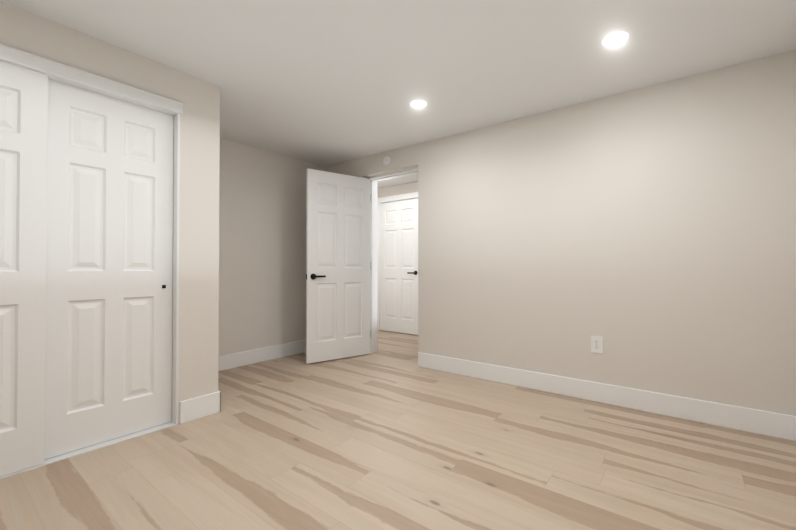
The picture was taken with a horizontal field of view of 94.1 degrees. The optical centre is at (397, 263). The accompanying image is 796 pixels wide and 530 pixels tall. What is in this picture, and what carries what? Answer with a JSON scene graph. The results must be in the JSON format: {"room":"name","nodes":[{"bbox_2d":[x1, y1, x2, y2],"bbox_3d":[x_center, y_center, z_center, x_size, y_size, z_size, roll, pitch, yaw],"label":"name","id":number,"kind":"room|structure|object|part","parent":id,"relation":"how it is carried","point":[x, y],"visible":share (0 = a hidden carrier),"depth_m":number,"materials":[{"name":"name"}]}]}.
{"room":"empty bedroom","nodes":[
{"label":"empty bedroom","id":0,"kind":"room"},
{"bbox_2d":[0,1,219,423],"bbox_3d":[-1.948,-0.116,1.813,0.120,2.290,2.095,0,-1,38],"label":"wall","id":1,"kind":"structure","parent":0,"point":[37,35],"depth_m":2.42,"materials":[{"name":"paint"}]},
{"bbox_2d":[0,61,47,475],"bbox_3d":[-2.013,0.013,1.679,0.035,2.012,0.610,0,-1,38],"label":"closet door","id":2,"kind":"structure","parent":1,"relation":"in","point":[23,162],"depth_m":1.84,"materials":[{"name":"paint"}]},
{"bbox_2d":[0,114,179,478],"bbox_3d":[-1.847,0.007,1.941,0.122,2.045,1.250,0,-1,38],"label":"trim","id":3,"kind":"structure","parent":1,"relation":"attached to","point":[175,282],"depth_m":2.39,"materials":[{"name":"white wood"}]},
{"bbox_2d":[0,44,183,115],"bbox_3d":[-1.826,-1.013,1.928,0.095,0.070,1.290,0,-1,38],"label":"trim","id":4,"kind":"structure","parent":1,"relation":"attached to","point":[63,73],"depth_m":2.03,"materials":[{"name":"white wood"}]},
{"bbox_2d":[45,78,173,458],"bbox_3d":[-1.678,0.018,2.185,0.035,2.012,0.625,0,-1,38],"label":"closet door","id":5,"kind":"structure","parent":1,"relation":"in","point":[108,362],"depth_m":2.15,"materials":[{"name":"paint"}]},
{"bbox_2d":[180,391,219,423],"bbox_3d":[-1.326,0.963,2.494,0.013,0.145,0.264,0,-1,38],"label":"baseboard","id":6,"kind":"structure","parent":1,"relation":"attached to","point":[195,408],"depth_m":2.48,"materials":[{"name":"paint"}]},
{"bbox_2d":[218,138,324,355],"bbox_3d":[-2.225,-0.102,3.128,0.120,2.290,4.070,0,-1,38],"label":"wall","id":7,"kind":"structure","parent":0,"point":[262,248],"depth_m":3.99,"materials":[{"name":"paint"}]},
{"bbox_2d":[218,340,305,370],"bbox_3d":[-1.497,0.979,3.945,0.013,0.145,1.842,0,-1,38],"label":"baseboard","id":8,"kind":"structure","parent":7,"relation":"attached to","point":[233,360],"depth_m":3.96,"materials":[{"name":"paint"}]},
{"bbox_2d":[377,182,417,197],"bbox_3d":[0.958,-0.082,5.055,7.400,2.290,0.120,0,-1,38],"label":"wall","id":9,"kind":"structure","parent":0,"point":[398,189],"depth_m":5.73,"materials":[{"name":"paint"}]},
{"bbox_2d":[377,192,417,330],"bbox_3d":[0.043,0.003,5.755,0.931,2.135,0.137,0,-1,38],"label":"door frame","id":10,"kind":"structure","parent":9,"relation":"attached to","point":[398,197],"depth_m":5.94,"materials":[{"name":"paint"}]},
{"bbox_2d":[380,198,417,334],"bbox_3d":[0.023,0.043,5.729,0.769,2.030,0.112,0,-1,38],"label":"hall door","id":11,"kind":"structure","parent":9,"relation":"in","point":[399,266],"depth_m":5.71,"materials":[{"name":"paint"}]},
{"bbox_2d":[0,330,795,529],"bbox_3d":[-0.601,1.072,3.037,7.400,0.060,6.600,0,-1,38],"label":"floor","id":12,"kind":"structure","parent":0,"point":[390,434],"depth_m":1.88,"materials":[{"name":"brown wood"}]},
{"bbox_2d":[0,0,795,188],"bbox_3d":[-0.540,-1.297,3.141,7.400,0.100,6.400,0,-1,38],"label":"ceiling","id":13,"kind":"structure","parent":0,"point":[324,83],"depth_m":2.21,"materials":[{"name":"paint"}]},
{"bbox_2d":[411,101,425,107],"bbox_3d":[0.160,-1.247,2.901,0.124,0.006,0.124,0,-1,38],"label":"recessed light","id":14,"kind":"object","parent":13,"relation":"in","point":[416,104],"visible":1,"depth_m":2.89,"materials":[{"name":"white"}]},
{"bbox_2d":[603,32,627,46],"bbox_3d":[1.218,-1.256,2.078,0.124,0.006,0.124,0,-1,38],"label":"recessed light","id":15,"kind":"object","parent":13,"relation":"in","point":[615,39],"visible":1,"depth_m":2.07,"materials":[{"name":"white"}]},
{"bbox_2d":[325,50,795,415],"bbox_3d":[0.145,-0.093,4.009,7.400,2.290,0.230,0,-1,38],"label":"wall","id":16,"kind":"structure","parent":0,"point":[648,234],"depth_m":2.67,"materials":[{"name":"paint"}]},
{"bbox_2d":[306,168,369,363],"bbox_3d":[-0.644,0.024,4.101,0.775,2.035,0.112,0,-1,-37],"label":"entry door","id":17,"kind":"structure","parent":16,"relation":"in","point":[338,266],"depth_m":4.07,"materials":[{"name":"paint"}]},
{"bbox_3d":[-0.864,0.134,3.936,0.160,0.064,0.112,0,-1,-37],"label":"handle","id":18,"kind":"part","parent":17,"relation":"part of","materials":[{"name":"black metal"}]},
{"bbox_2d":[383,156,390,164],"bbox_3d":[-0.123,-1.132,4.067,0.100,0.100,0.023,0,-1,38],"label":"smoke detector","id":19,"kind":"object","parent":16,"relation":"attached to","point":[388,161],"visible":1,"depth_m":4.06,"materials":[{"name":"white plastic"}]},
{"bbox_2d":[367,167,417,352],"bbox_3d":[-0.002,0.015,4.177,0.810,2.078,0.148,0,-1,38],"label":"door frame","id":20,"kind":"structure","parent":16,"relation":"attached to","point":[374,180],"depth_m":4.39,"materials":[{"name":"paint"}]},
{"bbox_2d":[591,336,602,352],"bbox_3d":[1.501,0.609,2.796,0.080,0.124,0.008,0,-1,38],"label":"electrical outlet plate","id":21,"kind":"object","parent":16,"relation":"attached to","point":[596,344],"visible":1,"depth_m":2.79,"materials":[{"name":"white plastic"}]},
{"bbox_2d":[418,352,795,440],"bbox_3d":[1.282,0.968,2.959,2.729,0.145,0.013,0,-1,38],"label":"baseboard","id":22,"kind":"structure","parent":16,"relation":"attached to","point":[772,424],"depth_m":2.65,"materials":[{"name":"paint"}]}
]}

